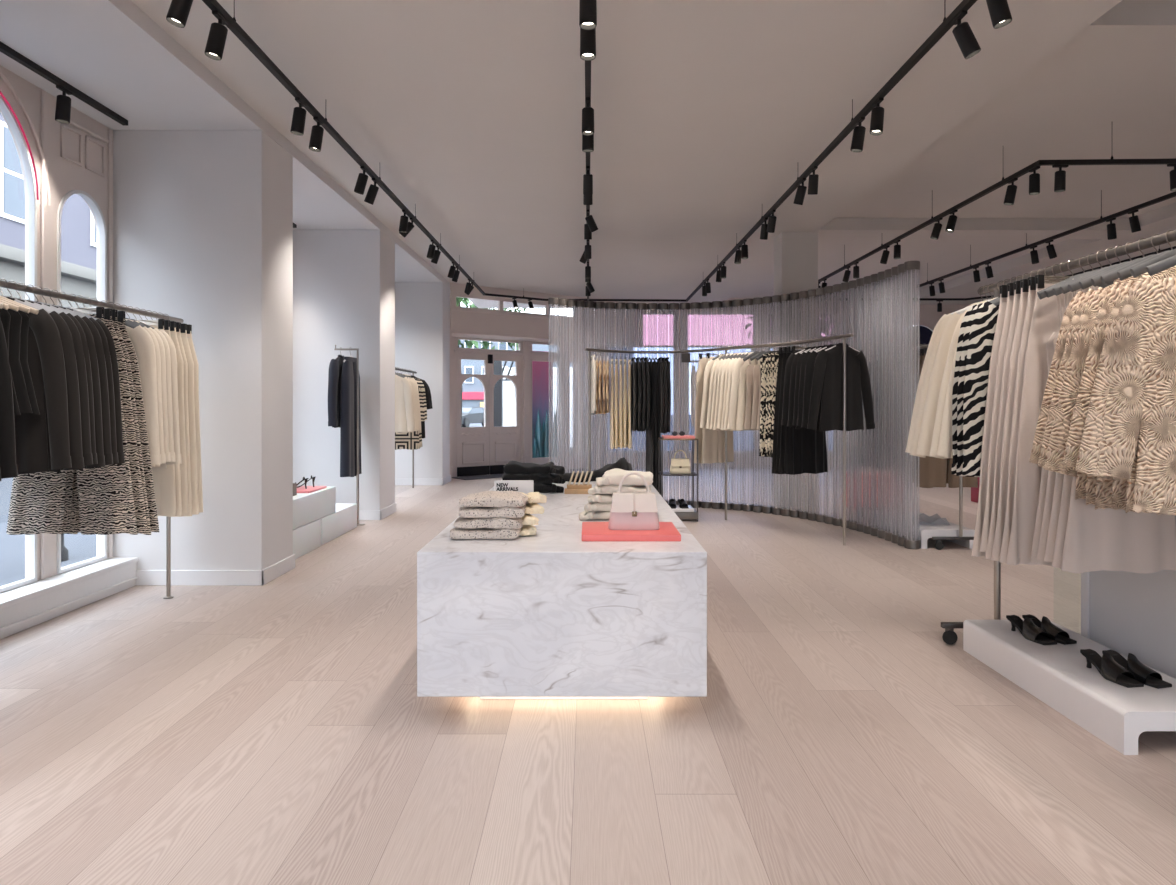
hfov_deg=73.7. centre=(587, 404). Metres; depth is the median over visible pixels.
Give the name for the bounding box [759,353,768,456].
dress
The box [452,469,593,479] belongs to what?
door mat
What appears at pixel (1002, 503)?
skirt
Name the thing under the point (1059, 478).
dress
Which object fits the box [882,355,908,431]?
shirt
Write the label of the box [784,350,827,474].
skirt
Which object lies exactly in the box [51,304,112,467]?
jacket
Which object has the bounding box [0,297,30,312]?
clothes hanger
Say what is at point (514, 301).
track spotlight
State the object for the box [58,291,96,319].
clothes hanger
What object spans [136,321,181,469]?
shirt
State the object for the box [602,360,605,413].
ribbed top
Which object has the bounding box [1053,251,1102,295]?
clothes hanger
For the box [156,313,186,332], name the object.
hanger
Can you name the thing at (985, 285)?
clothes hanger
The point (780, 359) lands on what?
skirt
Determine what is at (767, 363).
dress
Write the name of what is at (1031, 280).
hanger
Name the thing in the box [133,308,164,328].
hanger
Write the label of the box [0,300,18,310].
clothes hanger
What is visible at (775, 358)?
dress
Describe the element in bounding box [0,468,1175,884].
floor
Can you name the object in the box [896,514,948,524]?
plastic wrap
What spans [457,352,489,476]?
door
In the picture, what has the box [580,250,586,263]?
track spotlight
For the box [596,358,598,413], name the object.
ribbed top
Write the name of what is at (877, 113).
track spotlight
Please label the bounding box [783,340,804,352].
hanger
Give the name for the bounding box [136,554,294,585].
baseboard
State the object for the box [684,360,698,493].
clothes rack
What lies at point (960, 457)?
blouse
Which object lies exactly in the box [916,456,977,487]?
shorts
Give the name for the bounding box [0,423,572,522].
ground
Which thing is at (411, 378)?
blouse
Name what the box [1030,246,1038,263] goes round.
track spotlight
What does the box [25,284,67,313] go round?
clothes hanger
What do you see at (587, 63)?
track
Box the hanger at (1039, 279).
[1035,259,1073,288]
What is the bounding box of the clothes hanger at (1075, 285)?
[1068,245,1122,291]
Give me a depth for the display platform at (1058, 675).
3.18 m
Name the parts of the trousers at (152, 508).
trouser leg, trouser leg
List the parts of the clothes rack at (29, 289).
post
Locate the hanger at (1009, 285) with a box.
[1007,269,1041,295]
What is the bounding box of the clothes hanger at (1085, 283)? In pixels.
[1079,242,1132,289]
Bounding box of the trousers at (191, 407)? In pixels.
[181,331,198,514]
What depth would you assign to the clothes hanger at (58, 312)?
3.76 m
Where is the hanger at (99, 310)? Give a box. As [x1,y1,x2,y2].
[68,294,103,317]
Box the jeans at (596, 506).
[584,502,611,510]
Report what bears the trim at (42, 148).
attached to the window frame at (64, 176)
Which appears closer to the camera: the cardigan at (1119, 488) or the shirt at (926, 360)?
the cardigan at (1119, 488)
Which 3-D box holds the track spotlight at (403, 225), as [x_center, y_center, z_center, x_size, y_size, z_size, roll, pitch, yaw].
[-1.726,-1.715,7.335,0.091,0.200,0.110,0,0,0]
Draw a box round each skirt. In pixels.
[6,314,137,534]
[772,351,783,473]
[776,351,786,471]
[779,350,790,472]
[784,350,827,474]
[972,294,1007,556]
[979,291,1013,551]
[986,290,1020,558]
[991,288,1028,560]
[999,286,1035,562]
[1006,284,1098,565]
[1061,286,1175,573]
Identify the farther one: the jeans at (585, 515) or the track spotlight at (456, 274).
the track spotlight at (456, 274)
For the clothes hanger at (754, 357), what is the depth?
8.05 m
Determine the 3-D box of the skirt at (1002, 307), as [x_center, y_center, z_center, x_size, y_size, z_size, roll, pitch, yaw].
[2.140,0.099,3.751,0.600,1.262,0.080,0,0,2]
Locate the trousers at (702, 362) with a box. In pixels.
[694,357,706,462]
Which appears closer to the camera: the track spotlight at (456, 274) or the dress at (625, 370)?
the dress at (625, 370)
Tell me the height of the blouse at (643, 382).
0.862 m
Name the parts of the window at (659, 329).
pane, pane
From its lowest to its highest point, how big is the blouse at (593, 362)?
0.661 m
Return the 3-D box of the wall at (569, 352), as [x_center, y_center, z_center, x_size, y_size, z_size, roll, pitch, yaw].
[-1.246,0.015,14.453,3.700,2.470,0.060,0,0,-39]
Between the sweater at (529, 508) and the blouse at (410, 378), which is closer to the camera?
the sweater at (529, 508)
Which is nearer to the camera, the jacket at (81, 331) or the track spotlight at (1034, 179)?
the jacket at (81, 331)
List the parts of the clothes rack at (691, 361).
post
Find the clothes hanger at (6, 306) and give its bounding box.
[0,302,8,309]
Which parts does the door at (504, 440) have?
kick plate, moulding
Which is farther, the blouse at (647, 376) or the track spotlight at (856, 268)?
the track spotlight at (856, 268)
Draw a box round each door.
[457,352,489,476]
[490,354,519,474]
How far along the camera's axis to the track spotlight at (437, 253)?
8.95 m
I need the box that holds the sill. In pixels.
[0,557,137,638]
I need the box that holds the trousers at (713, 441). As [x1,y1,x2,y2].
[701,356,733,463]
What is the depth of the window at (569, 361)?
15.24 m
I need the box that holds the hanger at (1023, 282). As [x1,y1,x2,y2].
[1020,264,1062,292]
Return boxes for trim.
[0,70,112,578]
[450,329,637,480]
[451,308,643,476]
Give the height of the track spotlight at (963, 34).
0.198 m
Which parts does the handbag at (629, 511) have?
handle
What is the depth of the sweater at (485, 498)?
3.40 m
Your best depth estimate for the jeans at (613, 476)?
3.98 m
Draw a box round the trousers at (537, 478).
[502,473,565,483]
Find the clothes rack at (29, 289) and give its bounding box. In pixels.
[0,280,183,598]
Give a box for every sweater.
[450,525,536,539]
[454,514,538,528]
[459,491,546,506]
[459,503,543,517]
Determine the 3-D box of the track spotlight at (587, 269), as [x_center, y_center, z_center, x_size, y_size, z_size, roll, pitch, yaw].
[0.000,-1.716,9.995,0.075,0.198,0.110,0,0,0]
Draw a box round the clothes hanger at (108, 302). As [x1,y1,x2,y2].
[108,302,137,325]
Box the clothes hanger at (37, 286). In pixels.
[34,286,75,315]
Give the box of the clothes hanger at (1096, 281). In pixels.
[1091,238,1145,286]
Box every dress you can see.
[610,359,613,448]
[614,359,618,448]
[619,359,622,447]
[623,359,626,447]
[627,359,631,448]
[646,360,653,485]
[653,360,657,490]
[653,360,660,494]
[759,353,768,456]
[765,354,770,456]
[767,352,776,454]
[771,353,778,456]
[856,392,862,462]
[859,362,871,462]
[862,362,874,465]
[865,363,875,466]
[869,362,877,464]
[872,360,885,466]
[877,361,885,467]
[880,359,903,470]
[902,354,916,480]
[906,354,920,481]
[910,353,923,481]
[913,353,947,483]
[1030,295,1062,564]
[1037,293,1068,560]
[1044,291,1076,562]
[1052,289,1084,567]
[1099,274,1175,514]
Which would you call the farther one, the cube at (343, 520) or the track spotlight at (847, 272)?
the track spotlight at (847, 272)
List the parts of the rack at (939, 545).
post, post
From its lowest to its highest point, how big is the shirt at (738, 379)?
0.819 m
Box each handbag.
[608,471,659,529]
[670,450,690,473]
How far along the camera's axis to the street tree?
19.38 m
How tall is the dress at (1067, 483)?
1.192 m
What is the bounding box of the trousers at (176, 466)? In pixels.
[164,327,181,516]
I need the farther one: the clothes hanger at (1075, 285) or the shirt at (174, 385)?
the shirt at (174, 385)
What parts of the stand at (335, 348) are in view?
arm, post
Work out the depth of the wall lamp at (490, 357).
13.96 m
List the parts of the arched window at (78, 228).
sash, sash pane, cornice, sash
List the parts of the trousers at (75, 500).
trouser leg, trouser leg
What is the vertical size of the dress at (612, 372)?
1.013 m
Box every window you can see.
[0,95,36,592]
[0,113,96,313]
[57,190,106,573]
[456,296,499,310]
[457,338,520,351]
[503,300,546,314]
[531,343,560,353]
[531,360,560,458]
[550,305,589,318]
[569,361,592,456]
[606,312,675,452]
[686,312,755,452]
[766,312,835,452]
[899,325,932,356]
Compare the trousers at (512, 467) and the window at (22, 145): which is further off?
the trousers at (512, 467)
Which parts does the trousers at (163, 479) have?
trouser leg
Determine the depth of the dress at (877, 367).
8.10 m
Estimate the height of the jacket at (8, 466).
0.852 m
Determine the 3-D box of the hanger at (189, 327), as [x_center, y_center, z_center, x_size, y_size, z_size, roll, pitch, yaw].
[-2.718,-0.522,5.040,0.328,0.130,0.028,0,0,0]
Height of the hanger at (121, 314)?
0.130 m
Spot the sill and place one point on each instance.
(23, 607)
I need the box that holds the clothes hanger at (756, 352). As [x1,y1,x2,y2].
[743,344,758,360]
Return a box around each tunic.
[658,357,663,432]
[662,357,666,433]
[665,357,670,432]
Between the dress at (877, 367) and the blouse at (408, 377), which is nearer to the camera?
the dress at (877, 367)
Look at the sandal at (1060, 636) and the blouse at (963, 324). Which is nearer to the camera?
the sandal at (1060, 636)
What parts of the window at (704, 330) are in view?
pane, pane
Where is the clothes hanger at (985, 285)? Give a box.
[951,285,987,314]
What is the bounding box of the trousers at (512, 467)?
[504,461,564,474]
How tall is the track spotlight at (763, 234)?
0.201 m
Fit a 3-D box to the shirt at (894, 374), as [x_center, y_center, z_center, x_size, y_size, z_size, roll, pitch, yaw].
[3.170,-0.119,7.463,0.625,0.749,0.062,0,0,3]
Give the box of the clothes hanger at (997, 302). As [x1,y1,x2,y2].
[991,273,1028,305]
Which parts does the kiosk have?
railing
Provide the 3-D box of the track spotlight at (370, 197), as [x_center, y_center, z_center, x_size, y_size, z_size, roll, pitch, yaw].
[-1.746,-1.716,6.315,0.120,0.199,0.110,0,0,0]
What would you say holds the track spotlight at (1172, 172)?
hanging from the track at (1111, 161)
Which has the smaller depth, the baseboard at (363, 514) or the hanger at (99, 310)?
the hanger at (99, 310)
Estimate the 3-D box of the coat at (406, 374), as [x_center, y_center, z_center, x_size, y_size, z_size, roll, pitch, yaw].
[-2.630,0.090,11.258,0.608,1.057,0.061,0,0,0]
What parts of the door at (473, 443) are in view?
kick plate, moulding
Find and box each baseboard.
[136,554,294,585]
[359,503,395,519]
[395,475,450,484]
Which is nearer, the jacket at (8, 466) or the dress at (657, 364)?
the jacket at (8, 466)
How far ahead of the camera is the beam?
8.96 m
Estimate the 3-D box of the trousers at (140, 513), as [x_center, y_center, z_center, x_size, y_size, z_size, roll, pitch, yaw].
[-2.718,0.104,4.191,0.718,1.164,0.054,0,0,-3]
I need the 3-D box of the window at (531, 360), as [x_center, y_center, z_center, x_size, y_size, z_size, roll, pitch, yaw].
[-0.798,0.085,14.805,0.700,1.850,0.060,0,0,-39]
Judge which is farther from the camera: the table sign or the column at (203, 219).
the column at (203, 219)
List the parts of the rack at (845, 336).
post, post, post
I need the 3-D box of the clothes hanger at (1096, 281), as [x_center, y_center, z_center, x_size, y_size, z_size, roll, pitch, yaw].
[2.140,-0.548,3.018,0.414,0.189,0.016,0,0,-2]
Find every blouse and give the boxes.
[0,308,20,414]
[7,308,32,412]
[18,310,39,414]
[395,374,414,432]
[395,378,419,432]
[403,374,420,429]
[406,377,414,429]
[408,377,416,429]
[410,378,418,431]
[411,375,430,437]
[412,375,430,437]
[414,376,432,437]
[591,355,596,414]
[631,357,636,430]
[635,357,640,431]
[640,357,645,431]
[644,357,649,430]
[951,304,976,474]
[956,303,982,476]
[962,301,1006,475]
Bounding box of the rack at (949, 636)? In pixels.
[941,230,1175,644]
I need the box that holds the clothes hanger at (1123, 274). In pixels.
[1117,230,1173,280]
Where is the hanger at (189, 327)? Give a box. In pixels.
[163,314,191,333]
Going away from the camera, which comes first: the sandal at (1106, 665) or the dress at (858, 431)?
the sandal at (1106, 665)
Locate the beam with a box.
[817,218,1129,238]
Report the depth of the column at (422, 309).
12.20 m
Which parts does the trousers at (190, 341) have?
trouser leg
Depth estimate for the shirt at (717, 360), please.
8.31 m
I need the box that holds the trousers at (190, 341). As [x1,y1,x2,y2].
[181,331,202,512]
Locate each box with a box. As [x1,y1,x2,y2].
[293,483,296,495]
[841,472,903,509]
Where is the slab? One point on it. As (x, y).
(678, 509)
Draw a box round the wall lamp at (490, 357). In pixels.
[488,354,492,363]
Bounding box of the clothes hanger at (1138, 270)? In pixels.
[1130,249,1175,277]
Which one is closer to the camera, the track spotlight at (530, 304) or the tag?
the tag
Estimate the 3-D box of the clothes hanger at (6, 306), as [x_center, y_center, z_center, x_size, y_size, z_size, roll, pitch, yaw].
[-2.718,-0.500,3.414,0.408,0.174,0.014,0,0,3]
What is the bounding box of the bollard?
[61,534,68,561]
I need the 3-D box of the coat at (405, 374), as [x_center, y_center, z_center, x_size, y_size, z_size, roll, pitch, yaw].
[-2.630,0.099,11.158,0.610,1.073,0.061,0,0,-2]
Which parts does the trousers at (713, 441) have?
trouser leg, trouser leg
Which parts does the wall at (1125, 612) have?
edge frame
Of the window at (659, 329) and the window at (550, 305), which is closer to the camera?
the window at (550, 305)
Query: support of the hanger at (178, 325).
hanging from the clothes rack at (29, 289)
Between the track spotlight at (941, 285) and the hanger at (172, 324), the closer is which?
the hanger at (172, 324)
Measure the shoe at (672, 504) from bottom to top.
0.090 m
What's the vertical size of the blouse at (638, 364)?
0.858 m
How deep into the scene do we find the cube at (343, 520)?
7.47 m
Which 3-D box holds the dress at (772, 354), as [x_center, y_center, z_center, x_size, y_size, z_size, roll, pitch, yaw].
[1.967,-0.003,7.883,0.433,1.020,0.062,0,0,-29]
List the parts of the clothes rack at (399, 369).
post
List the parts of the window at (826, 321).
pane, pane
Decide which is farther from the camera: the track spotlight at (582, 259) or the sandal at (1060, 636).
the track spotlight at (582, 259)
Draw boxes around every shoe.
[668,499,675,508]
[678,499,688,508]
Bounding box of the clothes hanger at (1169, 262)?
[1146,254,1175,275]
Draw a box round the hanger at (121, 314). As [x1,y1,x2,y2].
[81,298,124,321]
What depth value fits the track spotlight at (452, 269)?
9.96 m
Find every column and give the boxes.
[113,130,292,569]
[293,230,394,509]
[395,282,449,478]
[774,232,817,512]
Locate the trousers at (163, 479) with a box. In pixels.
[149,325,175,515]
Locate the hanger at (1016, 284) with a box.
[1013,266,1057,293]
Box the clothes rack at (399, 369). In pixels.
[395,368,416,487]
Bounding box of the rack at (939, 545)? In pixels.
[855,344,973,549]
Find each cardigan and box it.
[1029,279,1125,499]
[1038,276,1137,504]
[1043,272,1149,512]
[1062,269,1167,504]
[1075,266,1175,515]
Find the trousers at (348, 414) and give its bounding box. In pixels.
[340,357,361,476]
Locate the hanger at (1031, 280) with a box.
[1028,262,1067,290]
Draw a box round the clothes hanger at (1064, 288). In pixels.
[1060,248,1112,293]
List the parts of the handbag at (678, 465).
handle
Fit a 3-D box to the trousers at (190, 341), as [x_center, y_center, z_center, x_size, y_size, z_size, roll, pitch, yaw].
[-2.718,0.107,5.042,0.483,1.166,0.058,0,0,0]
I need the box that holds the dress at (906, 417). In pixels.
[902,354,916,480]
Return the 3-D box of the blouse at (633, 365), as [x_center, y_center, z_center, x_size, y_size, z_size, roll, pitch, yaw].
[0.524,-0.127,9.075,0.052,0.855,0.660,0,0,-1]
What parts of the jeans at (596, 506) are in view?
folded leg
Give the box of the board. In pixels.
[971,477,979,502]
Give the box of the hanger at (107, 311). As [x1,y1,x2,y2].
[74,295,111,319]
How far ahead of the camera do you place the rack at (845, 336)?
8.35 m
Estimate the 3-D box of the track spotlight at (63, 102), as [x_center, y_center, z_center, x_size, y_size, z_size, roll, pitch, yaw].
[-3.106,-1.774,4.640,0.083,0.199,0.110,0,0,0]
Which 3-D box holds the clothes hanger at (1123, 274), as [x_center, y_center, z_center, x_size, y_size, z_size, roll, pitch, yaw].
[2.140,-0.548,2.873,0.414,0.189,0.016,0,0,-3]
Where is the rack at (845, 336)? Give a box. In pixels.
[584,333,853,545]
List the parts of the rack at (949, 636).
post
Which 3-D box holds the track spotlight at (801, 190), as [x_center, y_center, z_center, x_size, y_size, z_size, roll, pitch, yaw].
[1.722,-1.715,6.330,0.075,0.200,0.141,0,0,-29]
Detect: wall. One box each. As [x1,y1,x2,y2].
[452,337,597,476]
[573,298,968,467]
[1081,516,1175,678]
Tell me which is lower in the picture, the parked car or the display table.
the display table
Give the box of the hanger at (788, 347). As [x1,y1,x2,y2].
[787,340,802,352]
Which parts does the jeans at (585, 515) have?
folded leg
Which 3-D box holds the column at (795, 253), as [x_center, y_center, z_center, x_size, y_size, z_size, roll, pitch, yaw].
[2.450,-0.375,9.255,0.420,3.250,0.390,0,0,0]
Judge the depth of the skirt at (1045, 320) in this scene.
3.44 m
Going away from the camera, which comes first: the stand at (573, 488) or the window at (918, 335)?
the stand at (573, 488)
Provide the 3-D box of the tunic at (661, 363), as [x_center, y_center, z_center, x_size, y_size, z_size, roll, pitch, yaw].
[0.834,-0.117,9.105,0.051,0.877,0.641,0,0,-1]
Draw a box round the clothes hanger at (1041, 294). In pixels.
[1037,256,1108,299]
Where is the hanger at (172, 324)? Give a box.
[142,310,175,330]
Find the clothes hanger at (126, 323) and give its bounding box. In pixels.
[101,300,136,328]
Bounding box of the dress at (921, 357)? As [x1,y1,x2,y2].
[910,353,923,481]
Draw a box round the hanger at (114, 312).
[79,297,117,320]
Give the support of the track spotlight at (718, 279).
hanging from the track at (232, 25)
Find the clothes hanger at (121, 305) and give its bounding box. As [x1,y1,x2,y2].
[121,305,148,327]
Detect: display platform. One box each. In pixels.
[872,511,974,548]
[963,620,1175,754]
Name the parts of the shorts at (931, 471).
trouser leg, trouser leg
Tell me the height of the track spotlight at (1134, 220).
0.201 m
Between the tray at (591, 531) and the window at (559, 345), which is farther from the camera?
the window at (559, 345)
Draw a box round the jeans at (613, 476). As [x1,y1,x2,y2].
[596,468,652,485]
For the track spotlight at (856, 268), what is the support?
hanging from the track at (1111, 161)
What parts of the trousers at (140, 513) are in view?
trouser leg, trouser leg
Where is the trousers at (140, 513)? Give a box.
[18,316,147,534]
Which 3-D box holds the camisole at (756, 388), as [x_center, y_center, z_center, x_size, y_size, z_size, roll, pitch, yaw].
[1.816,-0.134,8.117,0.404,0.771,0.045,0,0,-38]
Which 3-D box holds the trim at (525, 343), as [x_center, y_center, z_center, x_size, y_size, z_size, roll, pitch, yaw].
[-0.763,-0.170,14.414,4.300,2.840,0.630,0,0,-39]
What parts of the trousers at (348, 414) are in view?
trouser leg, trouser leg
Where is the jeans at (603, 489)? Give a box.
[588,483,650,493]
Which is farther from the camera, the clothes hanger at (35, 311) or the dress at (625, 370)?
the dress at (625, 370)
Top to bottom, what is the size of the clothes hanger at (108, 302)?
0.189 m
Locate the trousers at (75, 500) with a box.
[25,317,150,534]
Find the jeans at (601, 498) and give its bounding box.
[588,494,611,502]
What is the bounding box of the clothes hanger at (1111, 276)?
[1101,234,1159,283]
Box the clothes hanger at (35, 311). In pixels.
[0,296,38,314]
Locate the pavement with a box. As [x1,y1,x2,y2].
[0,522,96,585]
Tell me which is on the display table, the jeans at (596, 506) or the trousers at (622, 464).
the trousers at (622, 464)
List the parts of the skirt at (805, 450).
skirt panel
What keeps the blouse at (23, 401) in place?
hanging from the clothes hanger at (22, 308)
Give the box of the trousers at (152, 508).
[78,319,158,531]
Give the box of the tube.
[0,91,38,199]
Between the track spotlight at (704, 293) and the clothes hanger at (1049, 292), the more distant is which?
the track spotlight at (704, 293)
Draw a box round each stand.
[334,345,364,525]
[564,471,592,493]
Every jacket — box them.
[0,319,17,478]
[6,296,71,472]
[18,298,83,473]
[26,300,92,464]
[35,301,97,463]
[44,304,104,469]
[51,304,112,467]
[59,306,118,462]
[67,307,124,464]
[328,355,343,427]
[782,347,810,424]
[787,346,816,429]
[793,346,820,427]
[797,345,826,427]
[802,344,835,429]
[807,343,874,430]
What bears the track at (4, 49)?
attached to the ceiling at (112, 52)
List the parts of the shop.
pane, pane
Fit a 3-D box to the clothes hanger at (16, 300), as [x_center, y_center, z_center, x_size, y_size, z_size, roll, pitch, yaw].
[-2.718,-0.498,3.640,0.411,0.178,0.012,0,0,3]
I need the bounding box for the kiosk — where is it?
[494,361,514,426]
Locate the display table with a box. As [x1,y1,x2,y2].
[417,481,706,698]
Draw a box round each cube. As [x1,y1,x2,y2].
[293,486,335,529]
[293,519,320,558]
[320,503,356,544]
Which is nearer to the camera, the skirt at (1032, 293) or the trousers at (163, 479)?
the skirt at (1032, 293)
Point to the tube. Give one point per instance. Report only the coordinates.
(1, 94)
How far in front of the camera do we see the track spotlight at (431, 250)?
8.63 m
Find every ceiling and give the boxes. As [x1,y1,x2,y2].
[0,0,449,287]
[131,0,1175,307]
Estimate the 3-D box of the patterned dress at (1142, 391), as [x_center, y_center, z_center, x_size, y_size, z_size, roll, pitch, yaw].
[2.169,-0.058,2.728,0.809,0.898,0.073,0,0,8]
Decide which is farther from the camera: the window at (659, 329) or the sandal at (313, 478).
the window at (659, 329)
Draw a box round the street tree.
[456,297,526,426]
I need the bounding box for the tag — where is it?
[682,353,689,361]
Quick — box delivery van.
[503,368,572,447]
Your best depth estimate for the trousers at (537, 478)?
5.19 m
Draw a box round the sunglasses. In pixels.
[672,431,684,435]
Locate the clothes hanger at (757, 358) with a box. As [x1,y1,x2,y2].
[756,343,771,360]
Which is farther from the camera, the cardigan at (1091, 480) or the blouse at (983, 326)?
the blouse at (983, 326)
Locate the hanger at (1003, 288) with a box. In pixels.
[999,271,1035,297]
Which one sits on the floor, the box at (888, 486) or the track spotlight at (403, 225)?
the box at (888, 486)
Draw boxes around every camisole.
[744,358,758,429]
[751,359,759,428]
[757,368,760,428]
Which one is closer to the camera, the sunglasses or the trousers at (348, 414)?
the trousers at (348, 414)
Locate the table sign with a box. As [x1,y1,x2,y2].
[494,480,533,514]
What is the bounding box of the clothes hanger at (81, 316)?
[42,288,83,317]
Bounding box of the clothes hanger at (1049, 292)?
[1044,253,1113,297]
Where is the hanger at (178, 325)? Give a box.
[144,311,180,331]
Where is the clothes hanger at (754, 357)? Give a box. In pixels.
[750,343,765,360]
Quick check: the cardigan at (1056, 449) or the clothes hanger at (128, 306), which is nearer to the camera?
the cardigan at (1056, 449)
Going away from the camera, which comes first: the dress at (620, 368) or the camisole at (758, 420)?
the camisole at (758, 420)
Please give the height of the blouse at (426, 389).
0.927 m
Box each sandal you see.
[295,475,315,487]
[297,477,307,488]
[1006,615,1056,644]
[1022,614,1076,644]
[1080,649,1143,687]
[1102,650,1171,688]
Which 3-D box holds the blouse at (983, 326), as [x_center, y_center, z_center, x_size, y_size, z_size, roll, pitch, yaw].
[2.141,-0.108,3.818,0.652,0.908,0.052,0,0,-2]
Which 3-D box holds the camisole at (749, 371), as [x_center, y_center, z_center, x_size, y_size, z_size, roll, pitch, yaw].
[1.764,-0.131,8.190,0.398,0.774,0.045,0,0,-35]
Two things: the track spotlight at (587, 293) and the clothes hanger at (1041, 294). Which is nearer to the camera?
the clothes hanger at (1041, 294)
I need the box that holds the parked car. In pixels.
[462,407,483,426]
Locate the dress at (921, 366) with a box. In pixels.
[913,353,947,483]
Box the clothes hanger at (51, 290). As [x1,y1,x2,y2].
[50,290,89,317]
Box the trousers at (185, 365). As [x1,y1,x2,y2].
[175,329,191,515]
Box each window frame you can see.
[0,65,107,592]
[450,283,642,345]
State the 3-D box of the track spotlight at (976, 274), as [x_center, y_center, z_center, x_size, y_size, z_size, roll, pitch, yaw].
[5.108,-1.715,10.305,0.086,0.200,0.110,0,0,0]
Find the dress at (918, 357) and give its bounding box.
[906,354,920,481]
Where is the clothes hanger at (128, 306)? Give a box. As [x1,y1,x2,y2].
[126,306,159,330]
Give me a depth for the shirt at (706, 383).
8.39 m
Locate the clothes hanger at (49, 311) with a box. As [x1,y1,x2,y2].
[7,281,51,312]
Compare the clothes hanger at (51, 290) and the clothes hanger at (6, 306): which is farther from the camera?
the clothes hanger at (51, 290)
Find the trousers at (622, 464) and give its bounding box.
[556,457,631,481]
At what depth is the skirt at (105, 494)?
4.12 m
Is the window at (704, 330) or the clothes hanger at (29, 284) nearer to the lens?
the clothes hanger at (29, 284)
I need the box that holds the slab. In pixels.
[672,505,693,511]
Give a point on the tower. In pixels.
(682, 515)
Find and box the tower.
[658,437,697,521]
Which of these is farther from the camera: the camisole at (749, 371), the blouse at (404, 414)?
the blouse at (404, 414)
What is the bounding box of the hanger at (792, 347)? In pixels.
[791,339,807,351]
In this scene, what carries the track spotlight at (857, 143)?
hanging from the track at (232, 25)
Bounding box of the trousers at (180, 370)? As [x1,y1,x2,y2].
[170,328,187,512]
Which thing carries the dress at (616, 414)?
hanging from the clothes hanger
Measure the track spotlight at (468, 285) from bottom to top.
0.201 m
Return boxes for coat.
[395,374,422,449]
[396,374,424,449]
[406,374,425,446]
[410,375,426,446]
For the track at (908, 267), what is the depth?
8.72 m
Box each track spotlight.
[55,85,71,123]
[166,0,192,27]
[205,10,227,59]
[290,97,305,135]
[309,117,323,151]
[354,166,367,194]
[364,178,378,204]
[399,210,407,232]
[399,218,414,237]
[427,240,435,258]
[431,246,440,263]
[447,262,455,277]
[452,266,459,281]
[464,279,470,292]
[464,282,473,294]
[512,298,517,309]
[528,299,533,310]
[579,0,596,29]
[580,28,595,60]
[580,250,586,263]
[582,97,593,135]
[582,134,593,151]
[583,166,592,194]
[583,194,592,204]
[584,224,591,239]
[585,210,597,232]
[585,240,590,258]
[585,262,590,278]
[585,286,590,295]
[586,282,594,292]
[702,282,706,295]
[705,279,710,292]
[716,266,721,281]
[720,262,726,278]
[734,246,740,263]
[741,240,747,258]
[760,218,767,239]
[767,210,776,232]
[793,178,806,204]
[808,166,818,194]
[821,279,826,287]
[833,300,838,311]
[842,266,850,281]
[850,117,865,151]
[853,262,858,278]
[870,97,883,134]
[880,246,889,263]
[894,240,900,258]
[929,282,934,295]
[930,218,942,239]
[936,300,942,311]
[938,279,944,292]
[945,210,957,232]
[951,10,980,58]
[973,266,979,281]
[985,262,993,278]
[986,0,1011,28]
[1004,178,1017,204]
[1029,166,1039,194]
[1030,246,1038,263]
[1045,240,1056,258]
[1052,164,1068,191]
[1106,218,1116,239]
[1128,210,1140,232]
[1167,163,1175,190]
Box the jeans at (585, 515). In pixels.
[579,510,609,519]
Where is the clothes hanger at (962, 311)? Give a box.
[956,284,992,313]
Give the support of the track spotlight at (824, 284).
hanging from the track at (1111, 161)
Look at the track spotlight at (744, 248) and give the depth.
8.63 m
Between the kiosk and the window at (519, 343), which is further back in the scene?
the kiosk
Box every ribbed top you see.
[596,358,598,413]
[598,360,601,413]
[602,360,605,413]
[606,358,609,412]
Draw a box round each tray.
[297,486,326,492]
[582,522,680,540]
[662,435,694,438]
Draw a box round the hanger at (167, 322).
[139,309,169,329]
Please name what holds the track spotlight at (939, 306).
hanging from the track at (1174, 247)
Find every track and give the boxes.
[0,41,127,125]
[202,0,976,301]
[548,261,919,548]
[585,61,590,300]
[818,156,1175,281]
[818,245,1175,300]
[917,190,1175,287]
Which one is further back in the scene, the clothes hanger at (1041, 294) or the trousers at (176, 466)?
the trousers at (176, 466)
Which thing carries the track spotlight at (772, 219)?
hanging from the track at (232, 25)
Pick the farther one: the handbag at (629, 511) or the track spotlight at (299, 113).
the track spotlight at (299, 113)
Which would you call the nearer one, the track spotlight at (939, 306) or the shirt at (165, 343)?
the shirt at (165, 343)
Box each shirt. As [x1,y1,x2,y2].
[125,319,170,466]
[125,325,160,464]
[128,319,174,466]
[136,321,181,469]
[143,326,165,462]
[690,366,695,426]
[700,354,724,428]
[706,354,728,428]
[710,353,733,430]
[713,353,744,430]
[717,353,740,428]
[721,353,743,430]
[724,352,752,430]
[727,352,759,429]
[878,355,906,429]
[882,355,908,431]
[885,355,911,431]
[888,360,902,431]
[893,359,912,431]
[905,303,974,452]
[910,302,978,458]
[916,300,986,456]
[929,298,993,458]
[937,343,957,457]
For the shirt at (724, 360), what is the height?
0.832 m
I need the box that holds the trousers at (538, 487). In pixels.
[534,483,563,492]
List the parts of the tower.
post, post, shelf, shelf, post, post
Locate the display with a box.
[517,350,557,457]
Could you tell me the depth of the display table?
3.12 m
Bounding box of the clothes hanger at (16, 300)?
[0,279,40,309]
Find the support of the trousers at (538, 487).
on the display table
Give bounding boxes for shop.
[459,340,572,407]
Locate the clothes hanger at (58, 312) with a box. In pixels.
[16,283,60,313]

